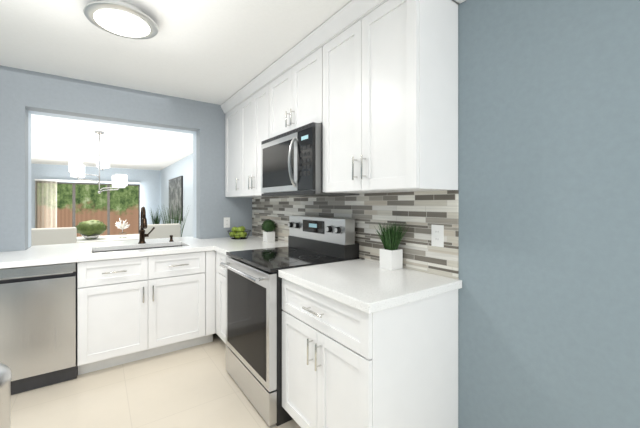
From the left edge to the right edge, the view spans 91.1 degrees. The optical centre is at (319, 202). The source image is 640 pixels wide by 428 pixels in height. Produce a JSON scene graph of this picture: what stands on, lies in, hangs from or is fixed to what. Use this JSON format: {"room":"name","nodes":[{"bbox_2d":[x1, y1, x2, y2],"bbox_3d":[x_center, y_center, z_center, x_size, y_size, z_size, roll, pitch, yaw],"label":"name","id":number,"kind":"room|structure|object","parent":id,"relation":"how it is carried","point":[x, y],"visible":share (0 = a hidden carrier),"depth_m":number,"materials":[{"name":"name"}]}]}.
{"room":"kitchen","nodes":[
{"label":"kitchen","id":0,"kind":"room"},
{"bbox_2d":[31,164,159,228],"bbox_3d":[-7.310,0.101,9.425,4.500,2.410,0.160,0,0,-35],"label":"wall","id":1,"kind":"structure","parent":0,"point":[149,180],"depth_m":9.91,"materials":[{"name":"paint"}]},
{"bbox_2d":[35,181,139,234],"bbox_3d":[-7.006,0.346,9.627,2.570,1.920,0.060,0,0,-35],"label":"door","id":2,"kind":"structure","parent":1,"relation":"in","point":[74,205],"depth_m":9.42,"materials":[{"name":"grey metal"}]},
{"bbox_2d":[35,179,139,227],"bbox_3d":[-6.932,0.301,9.523,2.570,1.950,0.105,0,0,-35],"label":"vertical blind slats","id":3,"kind":"object","parent":1,"relation":"attached to","point":[46,180],"visible":0.73,"depth_m":8.92,"materials":[{"name":"fabric"}]},
{"bbox_2d":[0,65,251,251],"bbox_3d":[-1.992,0.101,3.012,2.800,2.410,0.150,0,0,-35],"label":"wall","id":4,"kind":"structure","parent":0,"point":[22,92],"depth_m":2.90,"materials":[{"name":"blue paint"}]},
{"bbox_2d":[28,110,195,247],"bbox_3d":[-1.997,0.101,3.193,3.000,2.410,0.150,0,0,-35],"label":"frame","id":5,"kind":"object","parent":4,"relation":"in","point":[107,122],"depth_m":3.06,"materials":[{"name":"paint"}]},
{"bbox_2d":[224,217,229,227],"bbox_3d":[-1.060,0.223,3.574,0.072,0.116,0.007,0,0,-35],"label":"outlet","id":6,"kind":"object","parent":4,"relation":"attached to","point":[226,222],"visible":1,"depth_m":3.57,"materials":[{"name":"white plastic"}]},
{"bbox_2d":[11,333,300,427],"bbox_3d":[-3.172,1.366,3.557,4.900,0.120,14.800,0,0,-35],"label":"floor","id":7,"kind":"structure","parent":0,"point":[197,386],"depth_m":2.10,"materials":[{"name":"beige tile"}]},
{"bbox_2d":[0,363,11,427],"bbox_3d":[-1.477,0.994,1.267,0.326,0.625,0.353,0,0,-35],"label":"steel trash can","id":8,"kind":"object","parent":7,"relation":"on","point":[5,394],"visible":1,"depth_m":1.34,"materials":[{"name":"silver metal"}]},
{"bbox_2d":[0,262,77,394],"bbox_3d":[-2.205,0.871,2.377,0.596,0.871,0.636,0,0,-35],"label":"dishwasher","id":9,"kind":"object","parent":7,"relation":"on","point":[38,326],"visible":0.81,"depth_m":2.18,"materials":[{"name":"grey metal"}]},
{"bbox_2d":[31,227,76,245],"bbox_3d":[-3.311,0.801,3.875,0.500,1.010,0.540,0,0,-35],"label":"dining chair","id":10,"kind":"object","parent":7,"relation":"on","point":[52,236],"depth_m":3.68,"materials":[{"name":"beige fabric"}]},
{"bbox_2d":[77,234,138,242],"bbox_3d":[-3.360,0.926,4.917,1.900,0.760,0.900,0,0,-35],"label":"dining table","id":11,"kind":"object","parent":7,"relation":"on","point":[104,238],"visible":0.04,"depth_m":4.82,"materials":[{"name":"paint"}]},
{"bbox_2d":[75,220,106,239],"bbox_3d":[-3.451,0.398,4.734,0.400,0.295,0.401,0,0,-35],"label":"moss bowl","id":12,"kind":"object","parent":11,"relation":"on","point":[91,229],"visible":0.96,"depth_m":4.62,"materials":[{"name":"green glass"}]},
{"bbox_2d":[115,218,129,237],"bbox_3d":[-3.138,0.391,4.985,0.197,0.308,0.143,0,0,-35],"label":"coral","id":13,"kind":"object","parent":11,"relation":"on","point":[122,227],"visible":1,"depth_m":4.97,"materials":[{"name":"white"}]},
{"bbox_2d":[77,250,215,374],"bbox_3d":[-1.531,0.869,2.836,1.026,0.875,0.662,0,0,-35],"label":"base cabinet","id":14,"kind":"object","parent":7,"relation":"on","point":[132,309],"visible":0.96,"depth_m":2.55,"materials":[{"name":"white paint"}]},
{"bbox_2d":[150,209,160,223],"bbox_3d":[-5.259,0.727,10.032,0.419,1.158,0.496,0,0,-35],"label":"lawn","id":15,"kind":"structure","parent":7,"relation":"on","point":[156,220],"depth_m":10.02,"materials":[{"name":"green plant"}]},
{"bbox_2d":[144,223,180,238],"bbox_3d":[-2.346,0.801,4.556,0.500,1.010,0.540,0,0,-35],"label":"dining chair","id":16,"kind":"object","parent":7,"relation":"on","point":[164,230],"depth_m":4.35,"materials":[{"name":"beige fabric"}]},
{"bbox_2d":[161,203,188,235],"bbox_3d":[-2.925,0.648,6.306,0.583,1.317,0.564,0,0,-35],"label":"grass","id":17,"kind":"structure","parent":7,"relation":"on","point":[175,222],"depth_m":6.33,"materials":[{"name":"green plant"}]},
{"bbox_2d":[216,251,226,343],"bbox_3d":[-0.753,0.869,3.106,0.664,0.875,1.121,0,0,-35],"label":"base cabinet","id":18,"kind":"object","parent":7,"relation":"on","point":[220,300],"visible":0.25,"depth_m":2.78,"materials":[{"name":"white paint"}]},
{"bbox_2d":[0,236,262,268],"bbox_3d":[-1.855,0.411,2.818,2.796,0.040,0.985,0,0,-35],"label":"countertop","id":19,"kind":"structure","parent":18,"relation":"on","point":[37,255],"depth_m":2.64,"materials":[{"name":"stone"}]},
{"bbox_2d":[92,245,180,252],"bbox_3d":[-1.600,0.526,2.821,0.782,0.188,0.437,0,0,-35],"label":"undermount sink","id":20,"kind":"object","parent":19,"relation":"in","point":[135,249],"visible":0.04,"depth_m":2.96,"materials":[{"name":"silver metal"}]},
{"bbox_2d":[138,206,154,243],"bbox_3d":[-1.635,0.211,2.981,0.146,0.359,0.265,0,0,-35],"label":"bronze faucet","id":21,"kind":"object","parent":19,"relation":"on","point":[143,226],"visible":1,"depth_m":3.02,"materials":[{"name":"metal"}]},
{"bbox_2d":[228,226,250,238],"bbox_3d":[-0.887,0.319,3.449,0.256,0.142,0.256,0,0,-35],"label":"apples","id":22,"kind":"object","parent":19,"relation":"on","point":[241,233],"visible":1,"depth_m":3.39,"materials":[{"name":"food"}]},
{"bbox_2d":[261,219,275,241],"bbox_3d":[-0.519,0.276,3.193,0.153,0.230,0.152,0,0,-35],"label":"potted plant","id":23,"kind":"object","parent":19,"relation":"on","point":[268,226],"visible":1,"depth_m":3.16,"materials":[{"name":"white ceramic"}]},
{"bbox_2d":[212,240,287,255],"bbox_3d":[-0.556,0.411,2.834,0.653,0.040,0.450,0,0,-35],"label":"countertop","id":24,"kind":"structure","parent":18,"relation":"on","point":[248,244],"depth_m":2.84,"materials":[{"name":"stone"}]},
{"bbox_2d":[220,215,358,425],"bbox_3d":[-0.253,0.709,2.300,0.755,1.195,0.766,0,0,-35],"label":"range","id":25,"kind":"object","parent":7,"relation":"on","point":[254,310],"visible":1,"depth_m":2.09,"materials":[{"name":"silver metal"}]},
{"bbox_2d":[282,278,457,427],"bbox_3d":[0.227,0.869,1.716,0.664,0.875,0.733,0,0,-35],"label":"base cabinet","id":26,"kind":"object","parent":7,"relation":"on","point":[345,365],"visible":0.96,"depth_m":1.45,"materials":[{"name":"white paint"}]},
{"bbox_2d":[278,259,461,313],"bbox_3d":[0.239,0.411,1.711,0.650,0.040,0.755,0,0,-35],"label":"countertop","id":27,"kind":"structure","parent":26,"relation":"on","point":[367,286],"depth_m":1.54,"materials":[{"name":"stone"}]},
{"bbox_2d":[375,222,405,270],"bbox_3d":[0.409,0.252,1.862,0.166,0.276,0.199,0,0,-35],"label":"potted plant","id":28,"kind":"object","parent":27,"relation":"on","point":[391,256],"visible":0.98,"depth_m":1.85,"materials":[{"name":"white ceramic"}]},
{"bbox_2d":[0,0,351,169],"bbox_3d":[-3.172,-1.164,3.557,4.900,0.120,14.800,0,0,-35],"label":"ceiling","id":29,"kind":"structure","parent":0,"point":[219,52],"depth_m":2.32,"materials":[{"name":"paint"}]},
{"bbox_2d":[69,131,126,193],"bbox_3d":[-3.410,-0.622,4.838,0.764,0.960,0.680,0,0,-35],"label":"chandelier","id":30,"kind":"object","parent":29,"relation":"hanging from","point":[77,169],"visible":1,"depth_m":4.79,"materials":[{"name":"silver metal"}]},
{"bbox_2d":[83,0,158,38],"bbox_3d":[-1.144,-1.057,1.822,0.368,0.090,0.368,0,0,-35],"label":"flush-mount ceiling light","id":31,"kind":"object","parent":29,"relation":"attached to","point":[122,19],"visible":1,"depth_m":1.76,"materials":[{"name":"white glass"}]},
{"bbox_2d":[160,153,192,236],"bbox_3d":[-3.098,0.101,7.495,0.160,2.410,8.450,0,0,-35],"label":"wall","id":32,"kind":"structure","parent":0,"point":[183,167],"depth_m":7.74,"materials":[{"name":"paint"}]},
{"bbox_2d":[169,176,182,220],"bbox_3d":[-3.914,-0.114,8.479,0.034,1.120,1.740,0,0,-35],"label":"art","id":33,"kind":"object","parent":32,"relation":"attached to","point":[175,191],"visible":0.79,"depth_m":8.25,"materials":[{"name":"black plastic"}]},
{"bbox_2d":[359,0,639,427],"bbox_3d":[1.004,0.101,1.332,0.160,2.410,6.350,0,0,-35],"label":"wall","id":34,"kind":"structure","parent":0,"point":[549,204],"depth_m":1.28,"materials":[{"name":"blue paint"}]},
{"bbox_2d":[221,72,268,196],"bbox_3d":[-0.639,-0.583,3.185,0.383,1.034,1.121,0,0,-35],"label":"upper cabinet","id":35,"kind":"object","parent":34,"relation":"attached to","point":[245,109],"visible":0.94,"depth_m":3.07,"materials":[{"name":"white paint"}]},
{"bbox_2d":[263,29,322,138],"bbox_3d":[-0.094,-0.808,2.412,0.383,0.584,0.772,0,0,-35],"label":"upper cabinet","id":36,"kind":"object","parent":34,"relation":"attached to","point":[294,76],"visible":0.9,"depth_m":2.27,"materials":[{"name":"white paint"}]},
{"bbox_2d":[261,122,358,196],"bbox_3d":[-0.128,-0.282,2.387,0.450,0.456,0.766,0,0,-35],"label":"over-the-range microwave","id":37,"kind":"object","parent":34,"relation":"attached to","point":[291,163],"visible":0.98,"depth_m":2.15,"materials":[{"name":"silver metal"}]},
{"bbox_2d":[252,190,458,278],"bbox_3d":[-0.051,0.162,2.680,0.008,0.456,2.629,0,0,-35],"label":"mosaic","id":38,"kind":"object","parent":34,"relation":"attached to","point":[417,215],"visible":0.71,"depth_m":1.96},
{"bbox_2d":[431,225,443,246],"bbox_3d":[0.634,0.177,1.696,0.007,0.116,0.072,0,0,-35],"label":"outlet","id":39,"kind":"object","parent":38,"relation":"attached to","point":[437,235],"visible":1,"depth_m":1.69,"materials":[{"name":"white plastic"}]},
{"bbox_2d":[316,0,465,193],"bbox_3d":[0.354,-0.583,1.777,0.383,1.034,0.782,0,0,-35],"label":"upper cabinet","id":40,"kind":"object","parent":34,"relation":"attached to","point":[390,95],"visible":1,"depth_m":1.58,"materials":[{"name":"white paint"}]},
{"label":"outside","id":41,"kind":"structure","parent":0,"visible":0},
{"bbox_2d":[39,183,137,236],"bbox_3d":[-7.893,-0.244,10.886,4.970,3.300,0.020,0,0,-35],"label":"garden","id":42,"kind":"object","parent":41,"point":[91,203],"visible":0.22,"depth_m":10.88,"materials":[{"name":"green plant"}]}
]}

